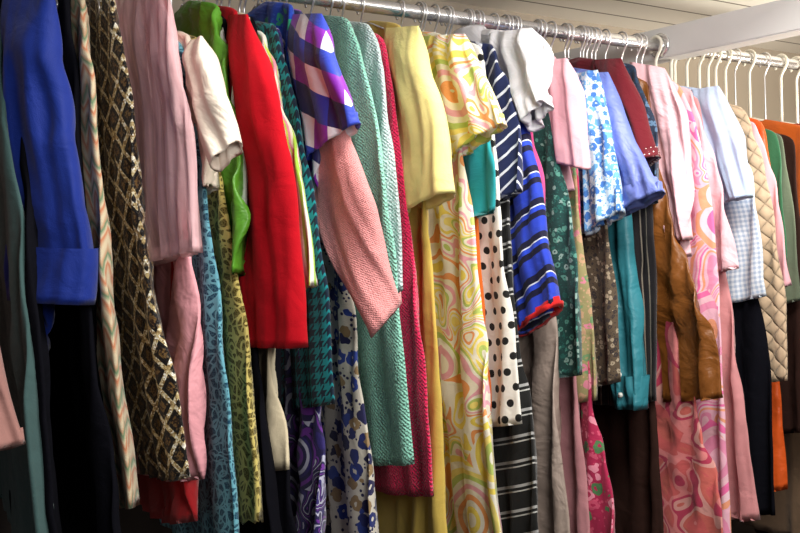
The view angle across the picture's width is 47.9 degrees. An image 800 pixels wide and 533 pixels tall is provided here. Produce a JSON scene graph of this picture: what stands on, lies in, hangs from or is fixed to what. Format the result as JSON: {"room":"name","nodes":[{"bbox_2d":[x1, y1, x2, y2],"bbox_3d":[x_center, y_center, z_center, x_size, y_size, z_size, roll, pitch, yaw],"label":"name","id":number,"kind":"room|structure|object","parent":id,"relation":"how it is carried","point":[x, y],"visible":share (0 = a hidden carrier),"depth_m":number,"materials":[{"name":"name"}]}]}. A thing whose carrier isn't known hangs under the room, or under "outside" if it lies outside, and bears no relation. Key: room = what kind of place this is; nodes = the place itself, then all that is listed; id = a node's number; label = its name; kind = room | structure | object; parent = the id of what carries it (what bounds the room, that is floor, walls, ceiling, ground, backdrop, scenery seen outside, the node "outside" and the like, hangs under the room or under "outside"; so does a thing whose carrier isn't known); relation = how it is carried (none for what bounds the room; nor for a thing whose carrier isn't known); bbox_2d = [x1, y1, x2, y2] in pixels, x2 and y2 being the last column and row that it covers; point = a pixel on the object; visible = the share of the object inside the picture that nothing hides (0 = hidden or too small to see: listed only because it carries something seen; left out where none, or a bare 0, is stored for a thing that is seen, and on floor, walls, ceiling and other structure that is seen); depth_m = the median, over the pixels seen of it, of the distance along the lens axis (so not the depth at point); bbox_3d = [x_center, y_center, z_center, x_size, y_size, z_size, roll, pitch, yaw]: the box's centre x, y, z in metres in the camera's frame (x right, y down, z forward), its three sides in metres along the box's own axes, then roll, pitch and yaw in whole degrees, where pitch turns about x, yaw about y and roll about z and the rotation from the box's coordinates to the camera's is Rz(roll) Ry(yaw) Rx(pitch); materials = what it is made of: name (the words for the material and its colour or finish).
{"room":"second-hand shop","nodes":[
{"label":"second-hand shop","id":0,"kind":"room"},
{"bbox_2d":[348,21,404,292],"bbox_3d":[-0.149,-0.222,1.978,0.048,0.612,0.572,-2,0,-30],"label":"dress","id":1,"kind":"object","parent":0,"point":[365,36],"visible":0.15,"depth_m":1.76,"materials":[{"name":"green fabric"}]},
{"bbox_2d":[0,0,799,532],"bbox_3d":[-0.284,0.282,2.505,4.400,2.250,0.060,-2,0,-30],"label":"wall","id":2,"kind":"structure","parent":0,"point":[133,520],"depth_m":3.19,"materials":[{"name":"paint"}]},
{"bbox_2d":[553,0,799,65],"bbox_3d":[0.824,-0.619,2.419,0.060,0.085,1.160,-1,0,-43],"label":"support beam","id":3,"kind":"structure","parent":2,"relation":"attached to","point":[779,19],"depth_m":2.36,"materials":[{"name":"white paint"}]},
{"bbox_2d":[275,0,669,58],"bbox_3d":[-0.246,-0.584,1.928,2.229,0.068,0.068,-2,0,-30],"label":"rail","id":4,"kind":"object","parent":3,"relation":"attached to","point":[382,7],"visible":0.88,"depth_m":2.17,"materials":[{"name":"silver metal"}]},
{"bbox_2d":[0,331,25,450],"bbox_3d":[-0.791,-0.099,1.608,0.113,0.782,0.817,-2,0,-30],"label":"jacket","id":5,"kind":"object","parent":4,"relation":"hanging from","point":[12,435],"visible":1,"depth_m":1.29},
{"bbox_2d":[0,20,49,532],"bbox_3d":[-0.724,-0.006,1.643,0.095,0.992,0.640,-2,0,-30],"label":"coat","id":6,"kind":"object","parent":4,"relation":"hanging from","point":[21,467],"visible":0.78,"depth_m":1.41,"materials":[{"name":"fabric"}]},
{"bbox_2d":[0,0,61,532],"bbox_3d":[-0.709,-0.008,1.652,0.076,0.998,0.640,-2,0,-30],"label":"dress","id":7,"kind":"object","parent":4,"relation":"hanging from","point":[35,310],"visible":0.26,"depth_m":1.39,"materials":[{"name":"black fabric"}]},
{"bbox_2d":[94,0,99,22],"bbox_3d":[-0.596,-0.520,1.725,0.005,0.159,0.341,-2,0,-24],"label":"clothes hanger","id":8,"kind":"object","parent":4,"relation":"hanging from","point":[98,14],"visible":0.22,"depth_m":1.58,"materials":[{"name":"metal"}]},
{"bbox_2d":[85,0,190,481],"bbox_3d":[-0.550,-0.064,1.745,0.118,0.911,0.641,-2,0,-30],"label":"coat","id":9,"kind":"object","parent":8,"relation":"hanging from","point":[149,377],"visible":0.46,"depth_m":1.53,"materials":[{"name":"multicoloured fabric"}]},
{"bbox_2d":[238,0,241,12],"bbox_3d":[-0.334,-0.514,1.876,0.005,0.184,0.341,-1,0,-31],"label":"clothes hanger","id":10,"kind":"object","parent":4,"relation":"hanging from","point":[240,1],"visible":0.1,"depth_m":1.87,"materials":[{"name":"metal"}]},
{"bbox_2d":[254,20,334,407],"bbox_3d":[-0.307,-0.107,1.886,0.073,0.787,0.637,-2,0,-30],"label":"dress","id":11,"kind":"object","parent":10,"relation":"hanging from","point":[312,376],"visible":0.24,"depth_m":1.64,"materials":[{"name":"fabric"}]},
{"bbox_2d":[243,0,284,46],"bbox_3d":[-0.325,-0.513,1.881,0.005,0.187,0.341,-2,0,-36],"label":"clothes hanger","id":12,"kind":"object","parent":4,"relation":"hanging from","point":[245,1],"visible":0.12,"depth_m":1.88,"materials":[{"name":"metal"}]},
{"bbox_2d":[276,28,325,532],"bbox_3d":[-0.295,0.037,1.890,0.072,1.070,0.596,-2,0,-30],"label":"dress","id":13,"kind":"object","parent":12,"relation":"hanging from","point":[306,438],"visible":0.09,"depth_m":1.69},
{"bbox_2d":[325,0,355,30],"bbox_3d":[-0.155,-0.530,1.980,0.005,0.162,0.341,-2,0,-27],"label":"clothes hanger","id":14,"kind":"object","parent":4,"relation":"hanging from","point":[332,4],"visible":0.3,"depth_m":1.97,"materials":[{"name":"metal"}]},
{"bbox_2d":[322,15,413,465],"bbox_3d":[-0.162,-0.060,1.968,0.082,0.948,0.642,-2,0,-30],"label":"dress","id":15,"kind":"object","parent":14,"relation":"hanging from","point":[381,361],"visible":0.36,"depth_m":1.76,"materials":[{"name":"green fabric"}]},
{"bbox_2d":[337,0,345,17],"bbox_3d":[-0.129,-0.523,1.995,0.005,0.178,0.341,-1,0,-25],"label":"clothes hanger","id":16,"kind":"object","parent":4,"relation":"hanging from","point":[344,4],"visible":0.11,"depth_m":1.98,"materials":[{"name":"metal"}]},
{"bbox_2d":[373,33,432,496],"bbox_3d":[-0.112,-0.016,1.998,0.059,0.991,0.643,-2,0,-30],"label":"dress","id":17,"kind":"object","parent":16,"relation":"hanging from","point":[414,480],"visible":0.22,"depth_m":1.76,"materials":[{"name":"fabric"}]},
{"bbox_2d":[413,1,425,30],"bbox_3d":[0.045,-0.534,2.095,0.005,0.166,0.341,-1,0,-34],"label":"clothes hanger","id":18,"kind":"object","parent":4,"relation":"hanging from","point":[419,2],"visible":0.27,"depth_m":2.08,"materials":[{"name":"metal"}]},
{"bbox_2d":[463,140,495,217],"bbox_3d":[0.049,-0.303,2.094,0.051,0.451,0.558,-2,0,-30],"label":"blouse","id":19,"kind":"object","parent":18,"relation":"hanging from","point":[479,165],"visible":0.05,"depth_m":1.88,"materials":[{"name":"teal fabric"}]},
{"bbox_2d":[428,4,439,32],"bbox_3d":[0.081,-0.530,2.116,0.005,0.174,0.341,-2,0,-31],"label":"clothes hanger","id":20,"kind":"object","parent":4,"relation":"hanging from","point":[432,5],"visible":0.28,"depth_m":2.10,"materials":[{"name":"metal"}]},
{"bbox_2d":[469,42,523,426],"bbox_3d":[0.094,-0.078,2.115,0.048,0.886,0.587,-2,0,-30],"label":"dress","id":21,"kind":"object","parent":20,"relation":"hanging from","point":[503,367],"visible":0.13,"depth_m":1.91,"materials":[{"name":"fabric"}]},
{"bbox_2d":[440,5,451,34],"bbox_3d":[0.109,-0.532,2.132,0.005,0.171,0.341,-1,0,-32],"label":"clothes hanger","id":22,"kind":"object","parent":4,"relation":"hanging from","point":[445,6],"visible":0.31,"depth_m":2.12,"materials":[{"name":"metal"}]},
{"bbox_2d":[468,41,521,199],"bbox_3d":[0.112,-0.324,2.131,0.052,0.402,0.547,-2,0,-30],"label":"dress","id":23,"kind":"object","parent":22,"relation":"hanging from","point":[508,142],"visible":0.19,"depth_m":1.93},
{"bbox_2d":[444,6,454,34],"bbox_3d":[0.118,-0.522,2.137,0.005,0.192,0.341,-1,0,-29],"label":"clothes hanger","id":24,"kind":"object","parent":4,"relation":"hanging from","point":[451,7],"visible":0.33,"depth_m":2.12,"materials":[{"name":"metal"}]},
{"bbox_2d":[486,63,538,532],"bbox_3d":[0.131,0.074,2.137,0.056,1.156,0.593,-2,0,-30],"label":"dress","id":25,"kind":"object","parent":24,"relation":"hanging from","point":[514,446],"visible":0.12,"depth_m":1.92,"materials":[{"name":"fabric"}]},
{"bbox_2d":[461,8,472,26],"bbox_3d":[0.162,-0.550,2.163,0.005,0.139,0.341,-1,0,-31],"label":"clothes hanger","id":26,"kind":"object","parent":4,"relation":"hanging from","point":[467,9],"visible":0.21,"depth_m":2.15,"materials":[{"name":"metal"}]},
{"bbox_2d":[452,24,553,131],"bbox_3d":[0.153,-0.426,2.156,0.094,0.288,0.644,-2,0,-30],"label":"blouse","id":27,"kind":"object","parent":26,"relation":"hanging from","point":[525,57],"visible":0.3,"depth_m":1.92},
{"bbox_2d":[467,9,475,23],"bbox_3d":[0.171,-0.532,2.168,0.005,0.175,0.341,-2,0,-24],"label":"clothes hanger","id":28,"kind":"object","parent":4,"relation":"hanging from","point":[473,11],"visible":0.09,"depth_m":2.15,"materials":[{"name":"metal"}]},
{"bbox_2d":[509,121,561,337],"bbox_3d":[0.170,-0.181,2.160,0.079,0.683,0.628,-2,0,-30],"label":"dress","id":29,"kind":"object","parent":28,"relation":"hanging from","point":[535,288],"visible":0.27,"depth_m":1.93,"materials":[{"name":"fabric"}]},
{"bbox_2d":[476,10,484,25],"bbox_3d":[0.195,-0.524,2.181,0.005,0.193,0.341,-2,0,-26],"label":"clothes hanger","id":30,"kind":"object","parent":4,"relation":"hanging from","point":[481,11],"visible":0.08,"depth_m":2.16,"materials":[{"name":"metal"}]},
{"bbox_2d":[518,316,570,532],"bbox_3d":[0.210,0.081,2.181,0.068,1.174,0.585,-2,0,-30],"label":"dress","id":31,"kind":"object","parent":30,"relation":"hanging from","point":[538,350],"visible":0.09,"depth_m":1.98,"materials":[{"name":"fabric"}]},
{"bbox_2d":[501,14,510,30],"bbox_3d":[0.260,-0.531,2.219,0.005,0.181,0.341,-1,0,-29],"label":"clothes hanger","id":32,"kind":"object","parent":4,"relation":"hanging from","point":[507,15],"visible":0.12,"depth_m":2.20,"materials":[{"name":"metal"}]},
{"bbox_2d":[548,57,591,191],"bbox_3d":[0.260,-0.332,2.213,0.086,0.397,0.615,-2,0,-30],"label":"jacket","id":33,"kind":"object","parent":32,"relation":"hanging from","point":[568,119],"visible":0.31,"depth_m":1.97,"materials":[{"name":"pink fabric"}]},
{"bbox_2d":[505,14,513,30],"bbox_3d":[0.269,-0.518,2.224,0.005,0.208,0.341,-1,0,-28],"label":"clothes hanger","id":34,"kind":"object","parent":4,"relation":"hanging from","point":[511,16],"visible":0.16,"depth_m":2.21,"materials":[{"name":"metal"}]},
{"bbox_2d":[559,376,588,532],"bbox_3d":[0.282,0.100,2.222,0.057,1.184,0.510,-2,0,-30],"label":"dress","id":35,"kind":"object","parent":34,"relation":"hanging from","point":[571,443],"visible":0.07,"depth_m":2.04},
{"bbox_2d":[510,15,518,29],"bbox_3d":[0.282,-0.508,2.232,0.005,0.230,0.341,-1,0,-31],"label":"clothes hanger","id":36,"kind":"object","parent":4,"relation":"hanging from","point":[515,16],"visible":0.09,"depth_m":2.21,"materials":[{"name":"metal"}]},
{"bbox_2d":[568,166,597,402],"bbox_3d":[0.292,-0.068,2.230,0.052,0.806,0.534,-1,0,-31],"label":"dress","id":37,"kind":"object","parent":36,"relation":"hanging from","point":[583,291],"visible":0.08,"depth_m":2.02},
{"bbox_2d":[533,19,542,36],"bbox_3d":[0.347,-0.517,2.269,0.006,0.214,0.341,-1,0,-27],"label":"clothes hanger","id":38,"kind":"object","parent":4,"relation":"hanging from","point":[541,22],"visible":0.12,"depth_m":2.25,"materials":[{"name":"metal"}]},
{"bbox_2d":[575,70,625,235],"bbox_3d":[0.343,-0.273,2.263,0.076,0.431,0.589,-2,0,-30],"label":"blouse","id":39,"kind":"object","parent":38,"relation":"hanging from","point":[600,187],"visible":0.3,"depth_m":2.04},
{"bbox_2d":[537,19,547,39],"bbox_3d":[0.358,-0.509,2.275,0.005,0.232,0.341,-1,0,-34],"label":"clothes hanger","id":40,"kind":"object","parent":4,"relation":"hanging from","point":[544,21],"visible":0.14,"depth_m":2.26,"materials":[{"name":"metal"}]},
{"bbox_2d":[581,219,619,386],"bbox_3d":[0.367,-0.084,2.275,0.055,0.773,0.500,-2,0,-30],"label":"dress","id":41,"kind":"object","parent":40,"relation":"hanging from","point":[596,248],"visible":0.12,"depth_m":2.09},
{"bbox_2d":[545,21,557,51],"bbox_3d":[0.385,-0.522,2.291,0.006,0.206,0.341,-1,0,-33],"label":"clothes hanger","id":42,"kind":"object","parent":4,"relation":"hanging from","point":[556,27],"visible":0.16,"depth_m":2.28,"materials":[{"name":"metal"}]},
{"bbox_2d":[572,67,665,216],"bbox_3d":[0.381,-0.294,2.281,0.079,0.403,0.756,-2,0,-30],"label":"blouse","id":43,"kind":"object","parent":42,"relation":"hanging from","point":[640,189],"visible":0.27,"depth_m":2.02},
{"bbox_2d":[559,23,573,59],"bbox_3d":[0.424,-0.537,2.314,0.005,0.178,0.341,-1,0,-27],"label":"clothes hanger","id":44,"kind":"object","parent":4,"relation":"hanging from","point":[567,24],"visible":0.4,"depth_m":2.30,"materials":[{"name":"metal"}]},
{"bbox_2d":[568,57,660,166],"bbox_3d":[0.419,-0.374,2.308,0.079,0.304,0.641,-2,0,-30],"label":"jacket","id":45,"kind":"object","parent":44,"relation":"hanging from","point":[617,68],"visible":0.26,"depth_m":2.08,"materials":[{"name":"red fabric"}]},
{"bbox_2d":[609,215,649,410],"bbox_3d":[0.433,-0.079,2.309,0.083,0.840,0.513,-2,0,-30],"label":"blouse","id":46,"kind":"object","parent":44,"relation":"hanging from","point":[632,391],"visible":0.23,"depth_m":2.11,"materials":[{"name":"teal fabric"}]},
{"bbox_2d":[576,25,589,56],"bbox_3d":[0.478,-0.534,2.345,0.005,0.187,0.341,-2,0,-35],"label":"clothes hanger","id":47,"kind":"object","parent":4,"relation":"hanging from","point":[583,25],"visible":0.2,"depth_m":2.33,"materials":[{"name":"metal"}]},
{"bbox_2d":[591,76,657,405],"bbox_3d":[0.488,-0.081,2.343,0.053,0.874,0.471,-2,0,-30],"label":"dress","id":48,"kind":"object","parent":47,"relation":"hanging from","point":[643,225],"visible":0.15,"depth_m":2.16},
{"bbox_2d":[585,27,597,58],"bbox_3d":[0.503,-0.524,2.359,0.005,0.209,0.341,-2,0,-27],"label":"clothes hanger","id":49,"kind":"object","parent":4,"relation":"hanging from","point":[594,28],"visible":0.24,"depth_m":2.35,"materials":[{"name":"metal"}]},
{"bbox_2d":[638,78,722,401],"bbox_3d":[0.531,-0.077,2.369,0.102,0.841,0.719,-2,0,-30],"label":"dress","id":50,"kind":"object","parent":49,"relation":"hanging from","point":[700,361],"visible":0.2,"depth_m":2.12,"materials":[{"name":"brown leather"}]},
{"bbox_2d":[588,27,601,58],"bbox_3d":[0.514,-0.517,2.366,0.005,0.222,0.341,-1,0,-37],"label":"clothes hanger","id":51,"kind":"object","parent":4,"relation":"hanging from","point":[599,29],"visible":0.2,"depth_m":2.35,"materials":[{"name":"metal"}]},
{"bbox_2d":[655,322,722,532],"bbox_3d":[0.542,0.110,2.372,0.070,1.190,0.771,-2,0,-30],"label":"dress","id":52,"kind":"object","parent":51,"relation":"hanging from","point":[691,499],"visible":0.16,"depth_m":2.15,"materials":[{"name":"fabric"}]},
{"bbox_2d":[600,29,610,58],"bbox_3d":[0.544,-0.534,2.383,0.005,0.190,0.341,-2,0,-25],"label":"clothes hanger","id":53,"kind":"object","parent":4,"relation":"hanging from","point":[603,30],"visible":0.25,"depth_m":2.37,"materials":[{"name":"metal"}]},
{"bbox_2d":[627,62,695,256],"bbox_3d":[0.539,-0.257,2.376,0.097,0.543,0.591,-2,0,-30],"label":"shirt","id":54,"kind":"object","parent":53,"relation":"hanging from","point":[668,109],"visible":0.26,"depth_m":2.14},
{"bbox_2d":[591,85,662,532],"bbox_3d":[0.504,0.122,2.352,0.051,1.236,0.459,-2,0,-30],"label":"dress","id":55,"kind":"object","parent":4,"relation":"hanging from","point":[630,440],"visible":0.13,"depth_m":2.21,"materials":[{"name":"brown fabric"}]},
{"bbox_2d":[629,33,642,62],"bbox_3d":[0.641,-0.521,2.439,0.005,0.221,0.341,-1,0,-33],"label":"clothes hanger","id":56,"kind":"object","parent":4,"relation":"hanging from","point":[635,33],"visible":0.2,"depth_m":2.43,"materials":[{"name":"metal"}]},
{"bbox_2d":[679,86,739,273],"bbox_3d":[0.646,-0.223,2.437,0.061,0.532,0.641,-2,0,-30],"label":"dress","id":57,"kind":"object","parent":56,"relation":"hanging from","point":[726,246],"visible":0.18,"depth_m":2.21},
{"bbox_2d":[648,35,662,66],"bbox_3d":[0.704,-0.522,2.475,0.012,0.226,0.348,-2,0,-30],"label":"clothes hanger","id":58,"kind":"object","parent":4,"relation":"hanging from","point":[659,38],"visible":0.22,"depth_m":2.46,"materials":[{"name":"plastic"}]},
{"bbox_2d":[676,83,752,203],"bbox_3d":[0.703,-0.315,2.473,0.084,0.374,0.620,-2,0,-30],"label":"blouse","id":59,"kind":"object","parent":58,"relation":"hanging from","point":[723,130],"visible":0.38,"depth_m":2.23,"materials":[{"name":"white fabric"}]},
{"label":"clothes hanger","id":60,"kind":"object","parent":4,"relation":"hanging from","visible":0},
{"bbox_2d":[320,243,377,532],"bbox_3d":[-0.224,0.038,1.932,0.071,1.088,0.640,-2,0,-30],"label":"dress","id":61,"kind":"object","parent":60,"relation":"hanging from","point":[350,507],"visible":0.11,"depth_m":1.70,"materials":[{"name":"fabric"}]},
{"label":"clothes hanger","id":62,"kind":"object","parent":4,"relation":"hanging from","visible":0},
{"bbox_2d":[1,0,99,351],"bbox_3d":[-0.692,-0.174,1.659,0.138,0.687,0.625,-1,0,-31],"label":"jacket","id":63,"kind":"object","parent":62,"relation":"hanging from","point":[36,88],"visible":0.72,"depth_m":1.41,"materials":[{"name":"fabric"}]},
{"label":"clothes hanger","id":64,"kind":"object","parent":4,"relation":"hanging from","visible":0},
{"bbox_2d":[250,16,296,532],"bbox_3d":[-0.356,0.024,1.856,0.058,1.067,0.618,-2,0,-30],"label":"dress","id":65,"kind":"object","parent":64,"relation":"hanging from","point":[285,517],"visible":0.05,"depth_m":1.61,"materials":[{"name":"black fabric"}]},
{"label":"clothes hanger","id":66,"kind":"object","parent":4,"relation":"hanging from","visible":0},
{"bbox_2d":[237,12,288,470],"bbox_3d":[-0.368,-0.058,1.850,0.055,0.909,0.621,-2,0,-30],"label":"dress","id":67,"kind":"object","parent":66,"relation":"hanging from","point":[277,422],"visible":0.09,"depth_m":1.60,"materials":[{"name":"beige fabric"}]},
{"label":"clothes hanger","id":68,"kind":"object","parent":4,"relation":"hanging from","visible":0},
{"bbox_2d":[71,0,140,508],"bbox_3d":[-0.611,-0.042,1.708,0.080,0.938,0.639,-2,0,-30],"label":"dress","id":69,"kind":"object","parent":68,"relation":"hanging from","point":[107,346],"visible":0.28,"depth_m":1.47,"materials":[{"name":"fabric"}]},
{"label":"clothes hanger","id":70,"kind":"object","parent":4,"relation":"hanging from","visible":0},
{"bbox_2d":[220,15,280,532],"bbox_3d":[-0.387,0.025,1.836,0.080,1.055,0.638,-2,0,-30],"label":"dress","id":71,"kind":"object","parent":70,"relation":"hanging from","point":[265,449],"visible":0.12,"depth_m":1.58,"materials":[{"name":"black fabric"}]},
{"label":"clothes hanger","id":72,"kind":"object","parent":4,"relation":"hanging from","visible":0},
{"bbox_2d":[217,5,309,348],"bbox_3d":[-0.390,-0.186,1.841,0.100,0.666,0.768,-2,0,-30],"label":"coat","id":73,"kind":"object","parent":72,"relation":"hanging from","point":[273,289],"visible":0.29,"depth_m":1.53,"materials":[{"name":"fabric"}]},
{"label":"clothes hanger","id":74,"kind":"object","parent":4,"relation":"hanging from","visible":0},
{"bbox_2d":[173,30,241,195],"bbox_3d":[-0.475,-0.280,1.792,0.082,0.360,0.776,-2,0,-30],"label":"blouse","id":75,"kind":"object","parent":74,"relation":"hanging from","point":[214,120],"visible":0.35,"depth_m":1.48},
{"label":"clothes hanger","id":76,"kind":"object","parent":4,"relation":"hanging from","visible":0},
{"bbox_2d":[287,9,359,183],"bbox_3d":[-0.283,-0.315,1.901,0.086,0.440,0.766,-2,0,-30],"label":"dress","id":77,"kind":"object","parent":76,"relation":"hanging from","point":[325,104],"visible":0.4,"depth_m":1.62,"materials":[{"name":"fabric"}]},
{"label":"clothes hanger","id":78,"kind":"object","parent":4,"relation":"hanging from","visible":0},
{"bbox_2d":[136,14,198,524],"bbox_3d":[-0.499,-0.025,1.773,0.058,1.007,0.592,-2,0,-30],"label":"dress","id":79,"kind":"object","parent":78,"relation":"hanging from","point":[175,502],"visible":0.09,"depth_m":1.62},
{"label":"clothes hanger","id":80,"kind":"object","parent":4,"relation":"hanging from","visible":0},
{"bbox_2d":[313,129,401,337],"bbox_3d":[-0.240,-0.176,1.925,0.106,0.617,0.815,-2,0,-30],"label":"jacket","id":81,"kind":"object","parent":80,"relation":"hanging from","point":[350,234],"visible":0.23,"depth_m":1.61,"materials":[{"name":"fabric"}]},
{"label":"clothes hanger","id":82,"kind":"object","parent":4,"relation":"hanging from","visible":0},
{"bbox_2d":[169,0,250,276],"bbox_3d":[-0.430,-0.237,1.815,0.065,0.571,0.636,-2,0,-30],"label":"blouse","id":83,"kind":"object","parent":82,"relation":"hanging from","point":[195,18],"visible":0.22,"depth_m":1.59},
{"bbox_2d":[187,34,264,524],"bbox_3d":[-0.424,0.014,1.816,0.078,0.939,0.642,-2,0,-30],"label":"dress","id":84,"kind":"object","parent":82,"relation":"hanging from","point":[235,329],"visible":0.21,"depth_m":1.58,"materials":[{"name":"green fabric"}]},
{"label":"clothes hanger","id":85,"kind":"object","parent":4,"relation":"hanging from","visible":0},
{"bbox_2d":[115,0,206,481],"bbox_3d":[-0.512,-0.073,1.729,0.116,0.938,0.698,-2,0,-30],"label":"coat","id":86,"kind":"object","parent":85,"relation":"hanging from","point":[168,181],"visible":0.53,"depth_m":1.51,"materials":[{"name":"fabric"}]},
{"bbox_2d":[677,50,799,69],"bbox_3d":[1.210,-0.622,2.769,1.007,0.068,0.068,-2,0,-30],"label":"rail","id":87,"kind":"object","parent":3,"relation":"attached to","point":[763,60],"visible":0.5,"depth_m":2.67,"materials":[{"name":"silver metal"}]},
{"bbox_2d":[669,59,673,79],"bbox_3d":[0.755,-0.505,2.505,0.011,0.264,0.348,-2,0,-24],"label":"clothes hanger","id":88,"kind":"object","parent":87,"relation":"hanging from","point":[671,60],"visible":0.14,"depth_m":2.50,"materials":[{"name":"plastic"}]},
{"bbox_2d":[672,80,730,532],"bbox_3d":[0.621,0.114,2.418,0.069,1.246,0.640,-2,0,-30],"label":"dress","id":89,"kind":"object","parent":88,"relation":"hanging from","point":[703,264],"visible":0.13,"depth_m":2.19,"materials":[{"name":"fabric"}]},
{"bbox_2d":[724,169,765,302],"bbox_3d":[0.763,-0.171,2.505,0.057,0.567,0.586,-2,0,-30],"label":"blouse","id":90,"kind":"object","parent":88,"relation":"hanging from","point":[746,282],"visible":0.07,"depth_m":2.29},
{"bbox_2d":[673,60,676,82],"bbox_3d":[0.768,-0.498,2.512,0.012,0.278,0.348,-1,0,-32],"label":"clothes hanger","id":91,"kind":"object","parent":87,"relation":"hanging from","point":[675,61],"visible":0.09,"depth_m":2.51,"materials":[{"name":"plastic"}]},
{"bbox_2d":[732,298,775,515],"bbox_3d":[0.785,0.111,2.513,0.055,1.103,0.590,-2,0,-30],"label":"dress","id":92,"kind":"object","parent":91,"relation":"hanging from","point":[752,356],"visible":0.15,"depth_m":2.29,"materials":[{"name":"black fabric"}]},
{"bbox_2d":[685,58,690,86],"bbox_3d":[0.809,-0.508,2.536,0.011,0.260,0.348,-1,0,-34],"label":"clothes hanger","id":93,"kind":"object","parent":87,"relation":"hanging from","point":[688,59],"visible":0.18,"depth_m":2.53,"materials":[{"name":"plastic"}]},
{"bbox_2d":[729,104,787,381],"bbox_3d":[0.817,-0.067,2.534,0.067,0.786,0.618,-2,0,-30],"label":"jacket","id":94,"kind":"object","parent":93,"relation":"hanging from","point":[773,305],"visible":0.21,"depth_m":2.31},
{"bbox_2d":[692,55,704,87],"bbox_3d":[0.853,-0.490,2.561,0.011,0.299,0.348,-1,0,-31],"label":"clothes hanger","id":95,"kind":"object","parent":87,"relation":"hanging from","point":[702,56],"visible":0.15,"depth_m":2.56,"materials":[{"name":"plastic"}]},
{"bbox_2d":[750,121,791,287],"bbox_3d":[0.858,-0.168,2.559,0.055,0.508,0.579,-2,0,-30],"label":"blouse","id":96,"kind":"object","parent":95,"relation":"hanging from","point":[780,236],"visible":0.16,"depth_m":2.34,"materials":[{"name":"pink fabric"}]},
{"bbox_2d":[700,53,715,86],"bbox_3d":[0.884,-0.494,2.579,0.011,0.292,0.348,-2,0,-35],"label":"clothes hanger","id":97,"kind":"object","parent":87,"relation":"hanging from","point":[713,54],"visible":0.16,"depth_m":2.58,"materials":[{"name":"plastic"}]},
{"bbox_2d":[748,117,786,490],"bbox_3d":[0.899,0.101,2.579,0.054,1.062,0.435,-2,0,-30],"label":"dress","id":98,"kind":"object","parent":97,"relation":"hanging from","point":[779,445],"visible":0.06,"depth_m":2.40,"materials":[{"name":"orange fabric"}]},
{"bbox_2d":[730,48,741,105],"bbox_3d":[0.984,-0.477,2.636,0.012,0.327,0.349,-1,0,-31],"label":"clothes hanger","id":99,"kind":"object","parent":87,"relation":"hanging from","point":[738,49],"visible":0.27,"depth_m":2.63,"materials":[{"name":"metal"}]},
{"bbox_2d":[779,134,799,433],"bbox_3d":[0.997,0.043,2.636,0.056,0.876,0.462,-2,0,-30],"label":"coat","id":100,"kind":"object","parent":99,"relation":"hanging from","point":[789,389],"visible":0.1,"depth_m":2.48,"materials":[{"name":"brown fabric"}]},
{"bbox_2d":[758,52,770,118],"bbox_3d":[1.097,-0.483,2.702,0.012,0.321,0.349,-1,0,-29],"label":"clothes hanger","id":101,"kind":"object","parent":87,"relation":"hanging from","point":[763,52],"visible":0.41,"depth_m":2.70,"materials":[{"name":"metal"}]},
{"bbox_2d":[734,432,799,532],"bbox_3d":[1.111,0.199,2.700,0.056,1.208,0.429,-2,0,-30],"label":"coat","id":102,"kind":"object","parent":101,"relation":"hanging from","point":[787,502],"visible":0.02,"depth_m":2.64,"materials":[{"name":"brown fabric"}]},
{"bbox_2d":[773,132,799,303],"bbox_3d":[0.954,-0.135,2.614,0.051,0.526,0.453,-2,0,-30],"label":"dress","id":103,"kind":"object","parent":87,"relation":"hanging from","point":[792,292],"visible":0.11,"depth_m":2.44,"materials":[{"name":"green fabric"}]},
{"bbox_2d":[366,20,455,532],"bbox_3d":[-0.083,0.037,2.014,0.078,1.150,0.758,-2,0,-30],"label":"dress","id":104,"kind":"object","parent":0,"point":[429,182],"visible":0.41,"depth_m":1.77,"materials":[{"name":"yellow fabric"}]},
{"bbox_2d":[421,31,506,532],"bbox_3d":[0.017,0.050,2.069,0.098,1.160,0.761,-2,0,-30],"label":"dress","id":105,"kind":"object","parent":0,"point":[472,113],"visible":0.3,"depth_m":1.84,"materials":[{"name":"fabric"}]},
{"bbox_2d":[534,113,582,377],"bbox_3d":[0.242,-0.091,2.202,0.054,0.725,0.593,-2,0,-30],"label":"dress","id":106,"kind":"object","parent":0,"point":[557,203],"visible":0.14,"depth_m":1.99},
{"bbox_2d":[576,168,614,532],"bbox_3d":[0.305,0.103,2.236,0.056,1.151,0.631,-2,0,-31],"label":"dress","id":107,"kind":"object","parent":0,"point":[600,494],"visible":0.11,"depth_m":2.01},
{"bbox_2d":[439,0,799,53],"bbox_3d":[0.014,-0.826,1.938,4.400,0.050,1.250,-2,0,-30],"label":"ceiling","id":108,"kind":"structure","parent":0,"point":[643,15],"depth_m":2.87,"materials":[{"name":"paint"}]},
{"bbox_2d":[692,95,760,521],"bbox_3d":[0.687,0.090,2.456,0.088,1.133,0.642,-2,0,-30],"label":"dress","id":109,"kind":"object","parent":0,"point":[744,506],"visible":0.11,"depth_m":2.21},
{"label":"clothes hanger","id":110,"kind":"object","parent":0,"visible":0},
{"bbox_2d":[48,0,120,532],"bbox_3d":[-0.635,-0.004,1.695,0.071,1.020,0.642,-2,0,-30],"label":"dress","id":111,"kind":"object","parent":110,"relation":"hanging from","point":[82,437],"visible":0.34,"depth_m":1.50,"materials":[{"name":"black fabric"}]},
{"label":"clothes hanger","id":112,"kind":"object","parent":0,"visible":0},
{"bbox_2d":[158,41,239,532],"bbox_3d":[-0.461,0.045,1.795,0.074,0.985,0.641,-2,0,-30],"label":"dress","id":113,"kind":"object","parent":112,"relation":"hanging from","point":[218,505],"visible":0.18,"depth_m":1.55,"materials":[{"name":"teal fabric"}]},
{"label":"clothes hanger","id":114,"kind":"object","parent":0,"visible":0},
{"bbox_2d":[257,30,318,288],"bbox_3d":[-0.330,-0.204,1.873,0.076,0.557,0.641,-2,0,-30],"label":"dress","id":115,"kind":"object","parent":114,"relation":"hanging from","point":[308,260],"visible":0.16,"depth_m":1.62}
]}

